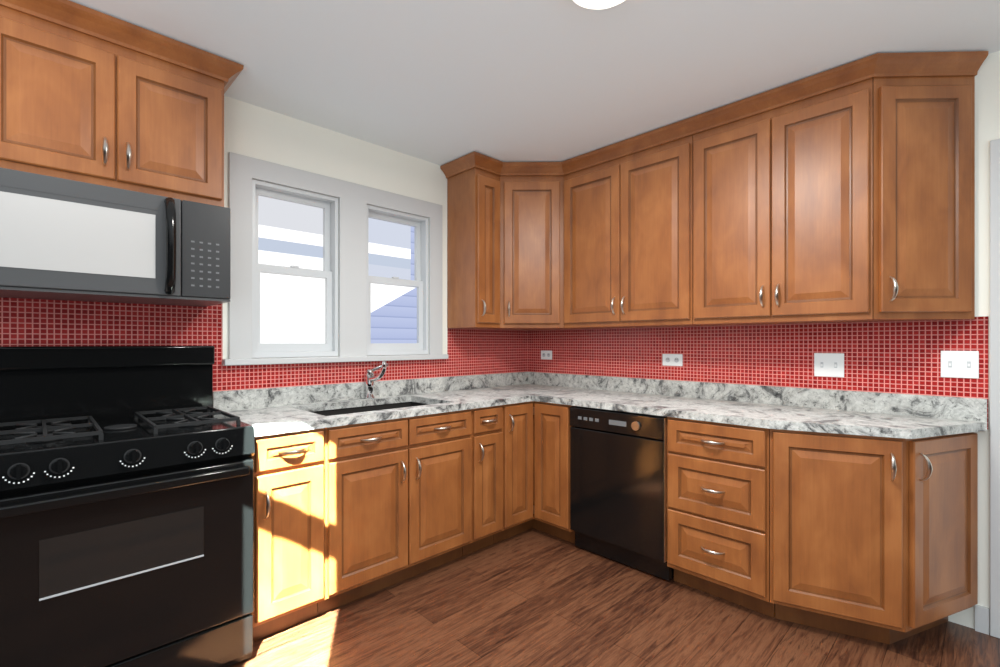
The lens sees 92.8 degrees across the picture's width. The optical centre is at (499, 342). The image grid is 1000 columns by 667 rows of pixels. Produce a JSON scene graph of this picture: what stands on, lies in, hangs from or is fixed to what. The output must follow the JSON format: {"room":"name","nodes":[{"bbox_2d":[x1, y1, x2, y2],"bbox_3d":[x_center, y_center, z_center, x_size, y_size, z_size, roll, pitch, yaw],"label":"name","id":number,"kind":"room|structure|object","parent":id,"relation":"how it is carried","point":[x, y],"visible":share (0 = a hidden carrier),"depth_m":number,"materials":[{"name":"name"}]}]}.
{"room":"kitchen","nodes":[
{"label":"kitchen","id":0,"kind":"room"},
{"bbox_2d":[223,96,446,411],"bbox_3d":[-1.773,0.005,2.125,5.740,2.500,0.140,0,0,-44],"label":"wall","id":1,"kind":"structure","parent":0,"point":[254,131],"depth_m":2.79,"materials":[{"name":"white paint"}]},
{"bbox_2d":[0,0,243,206],"bbox_3d":[-1.565,-0.920,1.971,0.820,0.636,0.362,0,0,-44],"label":"upper cabinet","id":2,"kind":"object","parent":1,"relation":"attached to","point":[77,106],"depth_m":1.83,"materials":[{"name":"brown wood"}]},
{"bbox_2d":[0,167,230,306],"bbox_3d":[-1.551,-0.378,1.912,0.754,0.403,0.465,0,0,-44],"label":"over-the-range microwave","id":3,"kind":"object","parent":2,"relation":"attached to","point":[66,239],"visible":1,"depth_m":1.77,"materials":[{"name":"grey metal"}]},
{"bbox_2d":[0,297,527,391],"bbox_3d":[-0.987,0.065,2.792,3.397,0.620,0.003,0,0,-44],"label":"tile backsplash","id":4,"kind":"structure","parent":1,"relation":"attached to","point":[33,322],"depth_m":2.35,"materials":[{"name":"red tile"}]},
{"bbox_2d":[222,152,447,365],"bbox_3d":[-0.921,-0.423,2.908,1.401,1.077,0.171,0,0,-44],"label":"window","id":5,"kind":"structure","parent":1,"relation":"in","point":[246,190],"depth_m":2.82,"materials":[{"name":"grey"}]},
{"bbox_2d":[447,168,499,328],"bbox_3d":[-0.168,-0.642,3.335,0.225,1.079,0.360,0,0,-44],"label":"upper cabinet","id":6,"kind":"object","parent":1,"relation":"attached to","point":[473,248],"visible":1,"depth_m":3.25,"materials":[{"name":"brown wood"}]},
{"bbox_2d":[69,0,999,165],"bbox_3d":[0.113,-1.295,0.192,5.740,0.100,5.540,0,0,-44],"label":"ceiling","id":7,"kind":"structure","parent":0,"point":[440,82],"depth_m":2.06,"materials":[{"name":"white paint"}]},
{"bbox_2d":[573,0,624,8],"bbox_3d":[0.342,-1.196,1.576,0.300,0.098,0.300,0,0,-44],"label":"dome light","id":8,"kind":"object","parent":7,"relation":"attached to","point":[596,4],"visible":1,"depth_m":1.63,"materials":[{"name":"white glass"}]},
{"bbox_2d":[229,528,999,666],"bbox_3d":[0.113,1.305,0.192,5.740,0.100,5.540,0,0,-44],"label":"floor","id":9,"kind":"structure","parent":0,"point":[532,597],"depth_m":2.08,"materials":[{"name":"brown wood"}]},
{"bbox_2d":[0,346,254,666],"bbox_3d":[-1.449,0.635,1.819,0.764,1.240,0.725,0,0,-44],"label":"range","id":10,"kind":"object","parent":9,"relation":"on","point":[126,506],"visible":1,"depth_m":1.66,"materials":[{"name":"black metal"}]},
{"bbox_2d":[252,428,324,640],"bbox_3d":[-1.086,0.817,2.227,0.302,0.876,0.666,0,0,-44],"label":"base cabinet","id":11,"kind":"object","parent":9,"relation":"on","point":[289,529],"visible":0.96,"depth_m":2.01,"materials":[{"name":"brown wood"}]},
{"bbox_2d":[317,409,470,614],"bbox_3d":[-0.667,0.818,2.635,0.862,0.875,0.666,0,0,-44],"label":"base cabinet","id":12,"kind":"object","parent":9,"relation":"on","point":[397,500],"visible":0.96,"depth_m":2.37,"materials":[{"name":"brown wood"}]},
{"bbox_2d":[462,405,501,555],"bbox_3d":[-0.268,0.817,3.024,0.247,0.876,0.666,0,0,-44],"label":"base cabinet","id":13,"kind":"object","parent":9,"relation":"on","point":[486,473],"visible":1,"depth_m":2.81,"materials":[{"name":"brown wood"}]},
{"bbox_2d":[493,401,574,543],"bbox_3d":[0.229,0.818,3.337,0.894,0.875,0.912,0,0,-44],"label":"base cabinet","id":14,"kind":"object","parent":9,"relation":"on","point":[535,464],"visible":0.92,"depth_m":2.99,"materials":[{"name":"brown wood"}]},
{"bbox_2d":[213,372,986,438],"bbox_3d":[0.339,0.310,2.209,2.314,0.135,2.683,0,0,-44],"label":"countertop","id":15,"kind":"structure","parent":14,"relation":"on","point":[269,411],"depth_m":2.53,"materials":[{"name":"white stone"}]},
{"bbox_2d":[312,402,429,415],"bbox_3d":[-0.688,0.482,2.631,0.784,0.204,0.464,0,0,-44],"label":"undermount sink","id":16,"kind":"object","parent":15,"relation":"in","point":[363,409],"visible":0.02,"depth_m":2.85,"materials":[{"name":"grey metal"}]},
{"bbox_2d":[365,361,387,398],"bbox_3d":[-0.708,0.225,2.869,0.143,0.232,0.212,0,0,-44],"label":"faucet","id":17,"kind":"object","parent":15,"relation":"on","point":[371,378],"visible":1,"depth_m":2.87,"materials":[{"name":"silver metal"}]},
{"bbox_2d":[570,406,673,580],"bbox_3d":[0.844,0.821,2.867,0.618,0.868,0.608,0,0,-44],"label":"dishwasher","id":18,"kind":"object","parent":9,"relation":"on","point":[618,486],"visible":0.77,"depth_m":2.63,"materials":[{"name":"glossy black enameled metal"},{"name":"black plastic"}]},
{"bbox_2d":[667,417,774,617],"bbox_3d":[1.225,0.817,2.479,0.666,0.876,0.477,0,0,-44],"label":"base cabinet","id":19,"kind":"object","parent":9,"relation":"on","point":[718,509],"visible":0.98,"depth_m":2.25,"materials":[{"name":"brown wood"}]},
{"bbox_2d":[770,429,977,643],"bbox_3d":[1.636,0.818,2.091,0.620,0.875,0.646,0,0,-44],"label":"base cabinet","id":20,"kind":"object","parent":9,"relation":"on","point":[873,538],"visible":1,"depth_m":1.98,"materials":[{"name":"brown wood"}]},
{"bbox_2d":[948,51,999,633],"bbox_3d":[2.166,0.005,2.098,0.140,2.500,5.400,0,0,-44],"label":"wall","id":21,"kind":"structure","parent":0,"point":[987,103],"depth_m":2.06,"materials":[{"name":"white paint"}]},
{"bbox_2d":[478,176,583,329],"bbox_3d":[0.225,-0.642,3.540,0.617,1.079,0.616,0,0,-44],"label":"upper cabinet","id":22,"kind":"object","parent":21,"relation":"attached to","point":[531,252],"visible":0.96,"depth_m":3.31,"materials":[{"name":"brown wood"}]},
{"bbox_2d":[440,51,988,177],"bbox_3d":[0.843,-1.202,2.697,0.906,0.073,2.687,0,0,-44],"label":"crown molding","id":23,"kind":"structure","parent":22,"relation":"attached to","point":[923,64],"depth_m":2.39,"materials":[{"name":"brown wood"}]},
{"bbox_2d":[564,135,713,328],"bbox_3d":[0.850,-0.642,3.082,0.360,1.079,0.906,0,0,-44],"label":"upper cabinet","id":24,"kind":"object","parent":21,"relation":"attached to","point":[628,241],"visible":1,"depth_m":2.93,"materials":[{"name":"brown wood"}]},
{"bbox_2d":[528,316,987,428],"bbox_3d":[1.169,0.131,3.017,0.003,0.488,2.687,0,0,-44],"label":"tile backsplash","id":25,"kind":"structure","parent":21,"relation":"attached to","point":[900,357],"depth_m":2.62,"materials":[{"name":"red tile"}]},
{"bbox_2d":[541,350,551,359],"bbox_3d":[0.373,0.100,3.824,0.008,0.072,0.115,0,0,-44],"label":"electrical outlet","id":26,"kind":"object","parent":25,"relation":"attached to","point":[547,355],"visible":1,"depth_m":3.82,"materials":[{"name":"white plastic"}]},
{"bbox_2d":[662,354,682,365],"bbox_3d":[1.110,0.112,3.068,0.008,0.076,0.134,0,0,-44],"label":"electrical outlet","id":27,"kind":"object","parent":25,"relation":"attached to","point":[672,359],"visible":1,"depth_m":3.07,"materials":[{"name":"white plastic"}]},
{"bbox_2d":[814,353,843,376],"bbox_3d":[1.700,0.116,2.462,0.012,0.122,0.130,0,0,-44],"label":"light switch","id":28,"kind":"object","parent":25,"relation":"attached to","point":[828,364],"visible":1,"depth_m":2.46,"materials":[{"name":"white plastic"}]},
{"bbox_2d":[941,351,978,378],"bbox_3d":[2.039,0.097,2.114,0.012,0.120,0.122,0,0,-44],"label":"light switch","id":29,"kind":"object","parent":25,"relation":"attached to","point":[959,364],"visible":1,"depth_m":2.11,"materials":[{"name":"white plastic"}]},
{"bbox_2d":[693,78,879,325],"bbox_3d":[1.448,-0.642,2.469,0.360,1.079,0.801,0,0,-44],"label":"upper cabinet","id":30,"kind":"object","parent":21,"relation":"attached to","point":[782,214],"visible":1,"depth_m":2.32,"materials":[{"name":"brown wood"}]},
{"bbox_2d":[873,76,974,320],"bbox_3d":[1.858,-0.642,2.088,0.307,1.079,0.312,0,0,-44],"label":"upper cabinet","id":31,"kind":"object","parent":21,"relation":"attached to","point":[923,198],"visible":1,"depth_m":2.07,"materials":[{"name":"brown wood"}]},
{"bbox_2d":[975,604,988,634],"bbox_3d":[2.089,1.200,2.064,0.016,0.110,0.043,0,0,-44],"label":"baseboard","id":32,"kind":"structure","parent":21,"relation":"attached to","point":[981,619],"depth_m":2.06,"materials":[{"name":"grey paint"}]},
{"bbox_2d":[990,139,999,638],"bbox_3d":[2.141,0.195,2.007,0.022,2.120,0.106,0,0,-44],"label":"door frame","id":33,"kind":"structure","parent":21,"relation":"attached to","point":[995,388],"depth_m":2.03,"materials":[{"name":"grey"}]}
]}

